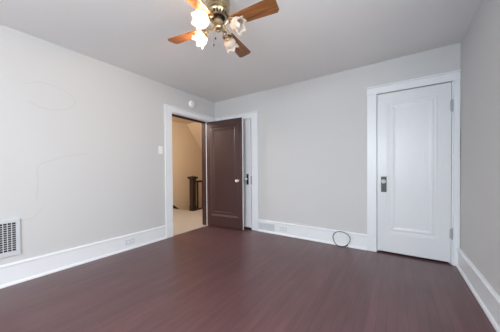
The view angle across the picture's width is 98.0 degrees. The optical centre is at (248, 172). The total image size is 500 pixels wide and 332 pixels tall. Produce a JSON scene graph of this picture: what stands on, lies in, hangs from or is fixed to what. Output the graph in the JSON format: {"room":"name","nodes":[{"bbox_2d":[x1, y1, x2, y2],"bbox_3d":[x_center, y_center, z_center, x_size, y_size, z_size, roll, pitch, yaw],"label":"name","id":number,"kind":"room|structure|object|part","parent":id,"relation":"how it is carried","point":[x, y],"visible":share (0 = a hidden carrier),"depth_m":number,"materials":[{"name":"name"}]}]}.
{"room":"empty bedroom","nodes":[
{"label":"empty bedroom","id":0,"kind":"room"},
{"bbox_2d":[0,24,214,264],"bbox_3d":[-2.236,-0.161,2.204,0.121,2.440,5.400,0,1,34],"label":"wall","id":1,"kind":"structure","parent":0,"point":[81,136],"depth_m":2.48,"materials":[{"name":"grey paint"}]},
{"bbox_2d":[0,218,20,258],"bbox_3d":[-2.329,0.617,1.951,0.014,0.348,0.395,0,1,34],"label":"air vent","id":2,"kind":"object","parent":1,"relation":"in","point":[10,237],"visible":1,"depth_m":2.06,"materials":[{"name":"white metal"}]},
{"bbox_2d":[0,225,166,288],"bbox_3d":[-2.494,0.964,1.692,0.034,0.206,4.232,0,1,34],"label":"baseboard","id":3,"kind":"structure","parent":1,"relation":"attached to","point":[13,273],"depth_m":2.43,"materials":[{"name":"white paint"}]},
{"bbox_2d":[126,238,134,244],"bbox_3d":[-1.615,0.940,2.973,0.009,0.070,0.120,0,1,34],"label":"wall outlet","id":4,"kind":"object","parent":3,"relation":"attached to","point":[129,241],"visible":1,"depth_m":2.97,"materials":[{"name":"white plastic"}]},
{"bbox_2d":[159,146,162,153],"bbox_3d":[-1.356,-0.357,3.373,0.020,0.120,0.072,0,1,34],"label":"light switch","id":5,"kind":"object","parent":1,"relation":"attached to","point":[160,147],"visible":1,"depth_m":3.37,"materials":[{"name":"white plastic"}]},
{"bbox_2d":[189,101,194,107],"bbox_3d":[-0.998,-1.227,3.880,0.041,0.132,0.132,0,1,34],"label":"smoke detector","id":6,"kind":"object","parent":1,"relation":"attached to","point":[191,103],"visible":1,"depth_m":3.86,"materials":[{"name":"white plastic"}]},
{"bbox_2d":[163,104,258,237],"bbox_3d":[-0.624,-0.033,3.663,1.164,2.124,1.177,0,1,34],"label":"door frame","id":7,"kind":"structure","parent":1,"relation":"attached to","point":[168,109],"depth_m":3.83,"materials":[{"name":"white paint"}]},
{"bbox_2d":[206,117,243,229],"bbox_3d":[-0.464,0.017,4.008,0.823,1.985,0.104,0,1,30],"label":"door","id":8,"kind":"structure","parent":1,"relation":"in","point":[225,174],"depth_m":4.00,"materials":[{"name":"brown paint"}]},
{"bbox_3d":[-0.443,-0.036,4.024,0.618,1.680,0.036,0,1,29],"label":"panel","id":9,"kind":"part","parent":8,"relation":"part of","materials":[{"name":"brown paint"}]},
{"bbox_2d":[172,121,201,210],"bbox_3d":[-2.155,0.709,6.217,0.100,4.600,5.100,0,1,34],"label":"wall","id":10,"kind":"structure","parent":0,"point":[186,152],"depth_m":6.49,"materials":[{"name":"beige paint"}]},
{"bbox_2d":[172,116,201,149],"bbox_3d":[-1.319,-0.408,5.507,2.080,2.360,4.900,0,1,34],"label":"ceiling","id":11,"kind":"structure","parent":0,"point":[195,128],"depth_m":6.48,"materials":[{"name":"paint"}]},
{"bbox_2d":[0,0,481,102],"bbox_3d":[-0.755,-1.430,1.174,3.728,0.100,5.400,0,1,34],"label":"ceiling","id":12,"kind":"structure","parent":0,"point":[306,39],"depth_m":2.20,"materials":[{"name":"paint"}]},
{"bbox_2d":[168,0,278,57],"bbox_3d":[-0.240,-1.196,1.704,0.756,0.387,0.761,-1,1,-18],"label":"ceiling fan","id":13,"kind":"object","parent":12,"relation":"hanging from","point":[217,11],"visible":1,"depth_m":1.63,"materials":[{"name":"brown wood"}]},
{"bbox_3d":[-0.517,-1.155,1.839,0.352,0.006,0.126,0,13,25],"label":"blade","id":14,"kind":"part","parent":13,"relation":"part of","materials":[{"name":"orange wood"}]},
{"bbox_3d":[-0.373,-1.151,1.427,0.126,0.006,0.352,13,7,25],"label":"blade","id":15,"kind":"part","parent":13,"relation":"part of","materials":[{"name":"orange wood"}]},
{"bbox_3d":[-0.397,-1.094,1.790,0.122,0.121,0.126,0,1,27],"label":"lamp shade","id":16,"kind":"part","parent":13,"relation":"part of","materials":[{"name":"white glass"}]},
{"bbox_3d":[-0.340,-1.092,1.559,0.126,0.121,0.122,0,1,35],"label":"lamp shade","id":17,"kind":"part","parent":13,"relation":"part of","materials":[{"name":"white glass"}]},
{"bbox_3d":[-0.331,-1.106,1.571,0.042,0.050,0.062,0,1,35],"label":"light bulb","id":18,"kind":"part","parent":13,"relation":"part of","materials":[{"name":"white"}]},
{"bbox_2d":[224,35,230,41],"bbox_3d":[-0.176,-1.129,1.822,0.058,0.055,0.051,0,1,27],"label":"socket","id":19,"kind":"object","parent":13,"relation":"attached to","point":[227,38],"depth_m":1.81,"materials":[{"name":"gold metal"}]},
{"bbox_3d":[-0.152,-1.097,1.869,0.126,0.121,0.122,0,1,27],"label":"lamp shade","id":20,"kind":"part","parent":13,"relation":"part of","materials":[{"name":"white glass"}]},
{"bbox_3d":[-0.100,-1.159,1.986,0.126,0.006,0.352,-13,-5,25],"label":"blade","id":21,"kind":"part","parent":13,"relation":"part of","materials":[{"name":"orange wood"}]},
{"bbox_3d":[-0.078,-1.095,1.615,0.122,0.121,0.126,0,1,30],"label":"lamp shade","id":22,"kind":"part","parent":13,"relation":"part of","materials":[{"name":"white glass"}]},
{"bbox_3d":[0.041,-1.155,1.564,0.352,0.006,0.126,0,-11,27],"label":"blade","id":23,"kind":"part","parent":13,"relation":"part of","materials":[{"name":"orange wood"}]},
{"bbox_2d":[0,208,495,331],"bbox_3d":[-0.736,1.087,2.946,5.928,0.104,8.520,0,1,34],"label":"floor","id":24,"kind":"structure","parent":0,"point":[209,278],"depth_m":1.92,"materials":[{"name":"brown wood"}]},
{"bbox_2d":[187,176,201,210],"bbox_3d":[-0.859,0.522,6.698,0.200,0.935,2.400,0,1,34],"label":"balustrade","id":25,"kind":"object","parent":24,"relation":"on","point":[193,183],"visible":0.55,"depth_m":5.75,"materials":[{"name":"brown wood"}]},
{"bbox_3d":[-1.478,0.586,5.790,0.124,0.840,0.124,0,1,34],"label":"newel post","id":26,"kind":"part","parent":25,"relation":"part of","materials":[{"name":"brown wood"}]},
{"bbox_3d":[-1.475,0.935,5.794,0.136,0.140,0.136,0,1,34],"label":"post","id":27,"kind":"part","parent":25,"relation":"part of","materials":[{"name":"brown wood"}]},
{"bbox_2d":[333,231,349,246],"bbox_3d":[1.292,0.921,3.016,0.231,0.208,0.046,0,1,34],"label":"cable coil","id":28,"kind":"object","parent":24,"relation":"on","point":[337,231],"visible":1,"depth_m":3.00,"materials":[{"name":"grey plastic"}]},
{"bbox_2d":[215,42,460,233],"bbox_3d":[0.857,-0.199,3.437,3.848,2.440,0.120,0,1,34],"label":"wall","id":29,"kind":"structure","parent":0,"point":[312,133],"depth_m":3.21,"materials":[{"name":"grey paint"}]},
{"bbox_2d":[243,119,251,227],"bbox_3d":[-0.265,0.008,4.086,0.738,1.955,0.108,0,1,34],"label":"door","id":30,"kind":"structure","parent":29,"relation":"in","point":[246,123],"depth_m":3.94,"materials":[{"name":"white paint"}]},
{"bbox_3d":[-0.248,-0.070,4.118,0.520,1.630,0.035,0,1,34],"label":"panel","id":31,"kind":"part","parent":30,"relation":"part of","materials":[{"name":"white paint"}]},
{"bbox_2d":[258,222,274,230],"bbox_3d":[0.311,0.920,3.727,0.320,0.120,0.009,0,1,34],"label":"air vent","id":32,"kind":"object","parent":29,"relation":"attached to","point":[265,226],"visible":1,"depth_m":3.72,"materials":[{"name":"white metal"}]},
{"bbox_2d":[280,227,286,231],"bbox_3d":[0.572,0.920,3.550,0.130,0.070,0.009,0,1,34],"label":"wall outlet","id":33,"kind":"object","parent":29,"relation":"attached to","point":[284,229],"visible":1,"depth_m":3.54,"materials":[{"name":"white plastic"}]},
{"bbox_2d":[258,219,366,249],"bbox_3d":[0.874,0.919,3.351,1.685,0.206,0.034,0,1,34],"label":"baseboard","id":34,"kind":"structure","parent":29,"relation":"attached to","point":[357,240],"depth_m":3.21,"materials":[{"name":"white paint"}]},
{"bbox_2d":[366,70,460,265],"bbox_3d":[1.962,-0.046,2.662,0.905,2.137,0.160,0,1,34],"label":"door frame","id":35,"kind":"structure","parent":29,"relation":"attached to","point":[455,76],"depth_m":2.55,"materials":[{"name":"white paint"}]},
{"bbox_2d":[377,82,453,261],"bbox_3d":[1.963,-0.003,2.593,0.730,2.008,0.112,0,1,34],"label":"door","id":36,"kind":"structure","parent":29,"relation":"in","point":[414,125],"depth_m":2.60,"materials":[{"name":"white paint"}]},
{"bbox_3d":[1.975,-0.067,2.630,0.498,1.665,0.036,0,1,34],"label":"panel","id":37,"kind":"part","parent":36,"relation":"part of","materials":[{"name":"white paint"}]},
{"bbox_2d":[460,0,499,295],"bbox_3d":[0.844,-0.158,0.106,0.120,2.440,5.400,0,1,34],"label":"wall","id":38,"kind":"structure","parent":0,"point":[480,44],"depth_m":1.76,"materials":[{"name":"grey paint"}]},
{"bbox_2d":[456,248,499,331],"bbox_3d":[0.780,0.959,0.151,0.034,0.206,5.370,0,1,34],"label":"baseboard","id":39,"kind":"structure","parent":38,"relation":"attached to","point":[486,296],"depth_m":1.72,"materials":[{"name":"white paint"}]}
]}

